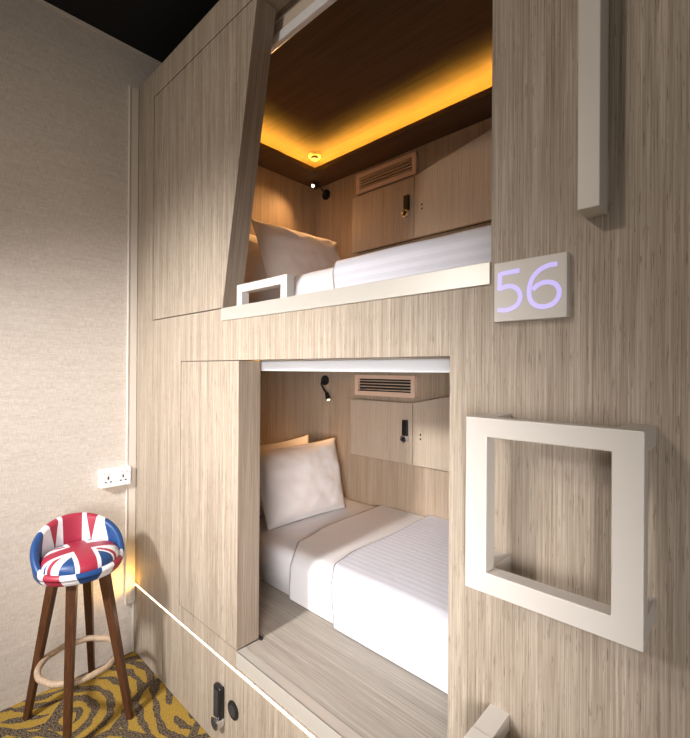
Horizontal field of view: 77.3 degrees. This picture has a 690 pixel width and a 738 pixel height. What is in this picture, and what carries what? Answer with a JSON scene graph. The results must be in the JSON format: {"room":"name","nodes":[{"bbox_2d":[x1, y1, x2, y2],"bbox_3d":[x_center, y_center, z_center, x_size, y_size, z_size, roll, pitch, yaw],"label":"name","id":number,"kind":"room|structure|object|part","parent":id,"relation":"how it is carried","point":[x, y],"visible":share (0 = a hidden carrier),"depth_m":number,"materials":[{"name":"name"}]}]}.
{"room":"dormitory","nodes":[
{"label":"dormitory","id":0,"kind":"room"},
{"bbox_2d":[0,0,159,710],"bbox_3d":[-1.565,-0.101,1.898,0.120,3.190,4.000,0,0,43],"label":"wall","id":1,"kind":"structure","parent":0,"point":[64,84],"depth_m":2.03,"materials":[{"name":"paint"}]},
{"bbox_2d":[37,0,161,64],"bbox_3d":[-1.883,-1.694,1.457,0.007,0.012,2.900,0,0,43],"label":"trim","id":2,"kind":"structure","parent":1,"relation":"attached to","point":[41,1],"depth_m":2.15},
{"bbox_2d":[98,465,130,488],"bbox_3d":[-1.173,0.549,2.200,0.044,0.091,0.143,0,0,43],"label":"double socket","id":3,"kind":"object","parent":1,"relation":"attached to","point":[121,475],"visible":1,"depth_m":2.18,"materials":[{"name":"white plastic"}]},
{"bbox_2d":[125,85,130,604],"bbox_3d":[-1.136,-0.126,2.255,0.018,2.714,0.006,0,0,43],"label":"trim","id":4,"kind":"structure","parent":1,"relation":"attached to","point":[129,102],"depth_m":2.25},
{"bbox_2d":[127,86,138,603],"bbox_3d":[-1.121,-0.126,2.274,0.014,2.714,0.043,0,0,43],"label":"light strip","id":5,"kind":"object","parent":1,"relation":"attached to","point":[134,133],"depth_m":2.27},
{"bbox_2d":[132,602,133,651],"bbox_3d":[-1.123,1.365,2.285,0.006,0.266,0.011,0,0,43],"label":"trim","id":6,"kind":"structure","parent":1,"relation":"attached to","point":[133,602],"depth_m":2.28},
{"bbox_2d":[0,651,210,737],"bbox_3d":[-0.043,1.541,0.460,4.320,0.080,4.000,0,0,43],"label":"floor","id":7,"kind":"structure","parent":0,"point":[98,709],"depth_m":1.87,"materials":[{"name":"carpet"}]},
{"bbox_2d":[22,512,133,737],"bbox_3d":[-1.167,1.071,1.866,0.483,0.850,0.350,0,0,43],"label":"bar stool","id":8,"kind":"object","parent":7,"relation":"on","point":[71,550],"visible":1,"depth_m":1.81,"materials":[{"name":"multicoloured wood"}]},
{"bbox_3d":[-1.286,1.166,1.824,0.183,0.658,0.042,0,0,13],"label":"leg","id":9,"kind":"part","parent":8,"relation":"part of","materials":[{"name":"brown wood"}]},
{"bbox_3d":[-1.080,1.167,1.694,0.036,0.658,0.077,0,0,-16],"label":"leg","id":10,"kind":"part","parent":8,"relation":"part of","materials":[{"name":"brown wood"}]},
{"bbox_3d":[-1.117,0.747,1.816,0.344,0.200,0.339,0,0,43],"label":"backrest","id":11,"kind":"part","parent":8,"relation":"part of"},
{"bbox_2d":[40,539,118,575],"bbox_3d":[-1.107,0.778,1.805,0.288,0.067,0.288,0,0,43],"label":"seat cushion","id":12,"kind":"object","parent":8,"relation":"on","point":[58,557],"depth_m":1.75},
{"bbox_3d":[-1.186,1.167,2.008,0.040,0.658,0.272,0,0,-23],"label":"leg","id":13,"kind":"part","parent":8,"relation":"part of","materials":[{"name":"brown wood"}]},
{"bbox_3d":[-0.970,1.169,1.826,0.140,0.658,0.044,0,0,-22],"label":"leg","id":14,"kind":"part","parent":8,"relation":"part of","materials":[{"name":"brown wood"}]},
{"bbox_2d":[134,0,689,737],"bbox_3d":[0.602,0.010,1.492,3.600,2.986,1.410,0,0,43],"label":"bunk","id":15,"kind":"object","parent":7,"relation":"on","point":[229,125],"depth_m":1.24,"materials":[{"name":"brown wood"}]},
{"bbox_3d":[-0.990,1.320,2.183,0.336,0.348,0.020,0,0,43],"label":"panel","id":16,"kind":"part","parent":15,"relation":"part of","materials":[{"name":"brown wood"}]},
{"bbox_3d":[-0.610,-0.801,1.892,0.869,1.114,0.084,0,0,43],"label":"sliding door","id":17,"kind":"part","parent":15,"relation":"part of","materials":[{"name":"brown wood"}]},
{"bbox_3d":[-0.540,0.515,1.825,0.460,1.094,0.099,0,0,43],"label":"sliding door","id":18,"kind":"part","parent":15,"relation":"part of","materials":[{"name":"brown wood"}]},
{"bbox_2d":[211,682,224,730],"bbox_3d":[-0.498,1.321,1.687,0.052,0.166,0.034,0,0,43],"label":"lock","id":19,"kind":"object","parent":15,"relation":"attached to","point":[217,720],"visible":1,"depth_m":1.68,"materials":[{"name":"black plastic"}]},
{"bbox_3d":[-0.509,1.378,1.675,0.036,0.036,0.003,0,0,43],"label":"knob","id":20,"kind":"part","parent":19,"relation":"part of","materials":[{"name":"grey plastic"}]},
{"bbox_3d":[-0.498,1.379,1.687,0.052,0.052,0.032,0,0,43],"label":"knob","id":21,"kind":"part","parent":19,"relation":"part of","materials":[{"name":"silver metal"}]},
{"bbox_2d":[228,700,237,720],"bbox_3d":[-0.426,1.296,1.637,0.068,0.068,0.008,0,0,43],"label":"cable grommet","id":22,"kind":"object","parent":15,"relation":"attached to","point":[232,708],"visible":1,"depth_m":1.63,"materials":[{"name":"black plastic"}]},
{"bbox_3d":[0.070,1.325,1.192,2.558,0.348,0.020,0,0,43],"label":"panel","id":23,"kind":"part","parent":15,"relation":"part of","materials":[{"name":"brown wood"}]},
{"bbox_2d":[249,287,279,302],"bbox_3d":[0.235,-0.330,2.163,2.055,0.194,0.847,0,0,43],"label":"mattress","id":24,"kind":"object","parent":15,"relation":"on","point":[274,293],"visible":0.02,"depth_m":2.19,"materials":[{"name":"white fabric"}]},
{"bbox_2d":[244,234,266,283],"bbox_3d":[-0.410,-0.641,2.718,0.639,0.420,0.242,1,0,-43],"label":"pillow","id":25,"kind":"object","parent":24,"relation":"on","point":[255,270],"visible":0.14,"depth_m":2.51,"materials":[{"name":"fabric"}]},
{"bbox_2d":[251,218,340,277],"bbox_3d":[-0.239,-0.640,2.597,0.259,0.420,0.675,0,0,43],"label":"pillow","id":26,"kind":"object","parent":24,"relation":"on","point":[283,250],"visible":0.62,"depth_m":2.42,"materials":[{"name":"fabric"}]},
{"bbox_2d":[294,225,490,295],"bbox_3d":[0.445,-0.350,1.935,1.417,0.229,0.890,0,0,43],"label":"duvet","id":27,"kind":"object","parent":24,"relation":"on","point":[473,246],"visible":0.43,"depth_m":1.54,"materials":[{"name":"fabric"}]},
{"bbox_3d":[-0.292,-0.279,1.550,0.298,0.078,0.032,0,0,43],"label":"ledge handle","id":28,"kind":"part","parent":15,"relation":"part of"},
{"bbox_3d":[-0.630,-0.833,2.776,0.040,1.190,1.150,0,0,43],"label":"panel","id":29,"kind":"part","parent":15,"relation":"part of","materials":[{"name":"brown wood"}]},
{"bbox_3d":[-0.639,0.485,2.773,0.040,1.166,1.150,0,0,43],"label":"panel","id":30,"kind":"part","parent":15,"relation":"part of","materials":[{"name":"brown wood"}]},
{"bbox_3d":[-0.072,1.094,1.335,0.888,0.056,0.041,0,0,43],"label":"door sill","id":31,"kind":"part","parent":15,"relation":"part of","materials":[{"name":"beige wood"}]},
{"bbox_2d":[271,0,336,52],"bbox_3d":[0.060,-1.341,1.398,0.997,0.157,0.048,0,0,43],"label":"roller blind","id":32,"kind":"object","parent":15,"relation":"attached to","point":[295,15],"visible":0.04,"depth_m":1.61,"materials":[{"name":"beige fabric"}]},
{"bbox_2d":[309,152,320,160],"bbox_3d":[-0.202,-1.408,2.867,0.080,0.033,0.080,0,0,43],"label":"smoke detector","id":33,"kind":"object","parent":15,"relation":"attached to","point":[314,156],"visible":1,"depth_m":2.84,"materials":[{"name":"beige plastic"}]},
{"bbox_2d":[259,497,375,594],"bbox_3d":[0.226,0.976,2.160,2.055,0.194,0.847,0,0,43],"label":"mattress","id":34,"kind":"object","parent":15,"relation":"on","point":[277,546],"visible":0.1,"depth_m":2.23,"materials":[{"name":"white fabric"}]},
{"bbox_2d":[259,435,308,516],"bbox_3d":[-0.419,0.665,2.715,0.639,0.420,0.242,1,0,-43],"label":"pillow","id":35,"kind":"object","parent":34,"relation":"on","point":[304,439],"visible":0.08,"depth_m":2.79,"materials":[{"name":"fabric"}]},
{"bbox_2d":[260,438,345,530],"bbox_3d":[-0.248,0.666,2.594,0.259,0.420,0.675,0,0,43],"label":"pillow","id":36,"kind":"object","parent":34,"relation":"on","point":[298,482],"visible":0.92,"depth_m":2.47,"materials":[{"name":"fabric"}]},
{"bbox_2d":[289,505,448,693],"bbox_3d":[0.436,0.955,1.931,1.417,0.229,0.890,0,0,43],"label":"duvet","id":37,"kind":"object","parent":34,"relation":"on","point":[379,574],"visible":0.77,"depth_m":1.79,"materials":[{"name":"fabric"}]},
{"bbox_2d":[310,183,329,199],"bbox_3d":[-0.182,-1.262,3.070,0.146,0.097,0.070,0,0,-24],"label":"reading lamp","id":38,"kind":"object","parent":15,"relation":"attached to","point":[326,193],"visible":1,"depth_m":3.07,"materials":[{"name":"black plastic"}]},
{"bbox_2d":[320,375,330,400],"bbox_3d":[-0.140,0.133,3.043,0.063,0.176,0.156,0,0,-13],"label":"reading lamp","id":39,"kind":"object","parent":15,"relation":"attached to","point":[324,379],"visible":1,"depth_m":3.06,"materials":[{"name":"black plastic"}]},
{"bbox_2d":[260,357,449,372],"bbox_3d":[0.015,-0.042,1.428,0.970,0.102,0.048,0,0,43],"label":"roller blind","id":40,"kind":"object","parent":15,"relation":"attached to","point":[411,365],"visible":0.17,"depth_m":1.36,"materials":[{"name":"beige fabric"}]},
{"bbox_3d":[-0.070,-0.213,1.348,1.112,0.050,0.051,0,0,43],"label":"door sill","id":41,"kind":"part","parent":15,"relation":"part of","materials":[{"name":"beige wood"}]},
{"bbox_3d":[0.552,0.492,2.473,2.190,1.166,0.040,0,0,43],"label":"panel","id":42,"kind":"part","parent":15,"relation":"part of","materials":[{"name":"brown wood"}]},
{"bbox_2d":[355,375,416,397],"bbox_3d":[0.246,0.106,2.719,0.475,0.132,0.024,0,0,43],"label":"air vent","id":43,"kind":"object","parent":15,"relation":"attached to","point":[371,385],"visible":1,"depth_m":2.70,"materials":[{"name":"paint"}]},
{"bbox_2d":[356,151,417,195],"bbox_3d":[0.255,-1.224,2.722,0.475,0.132,0.024,0,0,43],"label":"air vent","id":44,"kind":"object","parent":15,"relation":"attached to","point":[405,167],"visible":0.97,"depth_m":2.70,"materials":[{"name":"paint"}]},
{"bbox_2d":[351,396,449,471],"bbox_3d":[0.649,0.290,2.301,1.655,0.545,0.080,0,0,43],"label":"upper cabinet","id":45,"kind":"object","parent":15,"relation":"attached to","point":[417,434],"visible":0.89,"depth_m":2.56,"materials":[{"name":"brown wood"}]},
{"bbox_3d":[0.223,0.380,2.701,0.486,0.361,0.020,0,0,43],"label":"door","id":46,"kind":"part","parent":45,"relation":"part of","materials":[{"name":"brown wood"}]},
{"bbox_3d":[0.351,0.412,2.546,0.048,0.048,0.029,0,0,43],"label":"knob","id":47,"kind":"part","parent":45,"relation":"part of","materials":[{"name":"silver metal"}]},
{"bbox_3d":[0.829,0.291,2.134,1.164,0.545,0.020,0,0,43],"label":"door","id":48,"kind":"part","parent":45,"relation":"part of","materials":[{"name":"brown wood"}]},
{"bbox_3d":[0.561,-0.825,2.476,2.190,1.190,0.040,0,0,43],"label":"panel","id":49,"kind":"part","parent":15,"relation":"part of","materials":[{"name":"brown wood"}]},
{"bbox_2d":[352,129,491,252],"bbox_3d":[0.658,-1.040,2.304,1.655,0.545,0.080,0,0,43],"label":"upper cabinet","id":50,"kind":"object","parent":15,"relation":"attached to","point":[454,193],"visible":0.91,"depth_m":2.45,"materials":[{"name":"brown wood"}]},
{"bbox_3d":[0.232,-0.950,2.704,0.486,0.361,0.020,0,0,43],"label":"door","id":51,"kind":"part","parent":50,"relation":"part of","materials":[{"name":"brown wood"}]},
{"bbox_3d":[0.360,-0.918,2.549,0.048,0.048,0.029,0,0,43],"label":"knob","id":52,"kind":"part","parent":50,"relation":"part of","materials":[{"name":"silver metal"}]},
{"bbox_3d":[0.838,-1.039,2.137,1.164,0.545,0.020,0,0,43],"label":"door","id":53,"kind":"part","parent":50,"relation":"part of","materials":[{"name":"brown wood"}]},
{"bbox_3d":[0.357,0.904,0.773,0.297,0.339,0.036,0,0,43],"label":"frame","id":54,"kind":"part","parent":15,"relation":"part of","materials":[{"name":"beige paint"}]},
{"bbox_3d":[0.386,0.904,0.804,0.297,0.339,0.120,0,0,43],"label":"frame handle","id":55,"kind":"part","parent":15,"relation":"part of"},
{"bbox_3d":[0.311,0.114,0.905,0.042,0.035,0.084,0,0,43],"label":"wall post","id":56,"kind":"part","parent":15,"relation":"part of","materials":[{"name":"beige paint"}]},
{"bbox_3d":[0.309,0.414,0.904,0.042,0.038,0.084,0,0,43],"label":"wall post","id":57,"kind":"part","parent":15,"relation":"part of","materials":[{"name":"beige paint"}]},
{"bbox_2d":[494,252,569,322],"bbox_3d":[0.380,-0.163,0.886,0.145,0.126,0.021,0,0,43],"label":"number plate","id":58,"kind":"object","parent":15,"relation":"attached to","point":[534,288],"visible":1,"depth_m":0.87,"materials":[{"name":"beige paint"}]},
{"bbox_3d":[0.390,0.265,0.805,0.297,0.339,0.120,0,0,43],"label":"frame handle","id":59,"kind":"part","parent":15,"relation":"part of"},
{"bbox_2d":[577,0,608,218],"bbox_3d":[0.457,-0.766,0.792,0.036,0.958,0.060,0,0,43],"label":"grab rail","id":60,"kind":"object","parent":15,"relation":"attached to","point":[593,15],"visible":1,"depth_m":0.77,"materials":[{"name":"beige paint"}]},
{"bbox_3d":[0.496,0.115,0.732,0.042,0.035,0.084,0,0,43],"label":"wall post","id":61,"kind":"part","parent":15,"relation":"part of","materials":[{"name":"beige paint"}]},
{"bbox_3d":[0.494,0.415,0.731,0.042,0.038,0.084,0,0,43],"label":"wall post","id":62,"kind":"part","parent":15,"relation":"part of","materials":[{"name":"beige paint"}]},
{"bbox_2d":[44,0,218,62],"bbox_3d":[-0.021,-1.729,0.467,4.320,0.080,4.000,0,0,43],"label":"ceiling","id":63,"kind":"structure","parent":0,"point":[155,28],"depth_m":2.08,"materials":[{"name":"black paint"}]}
]}

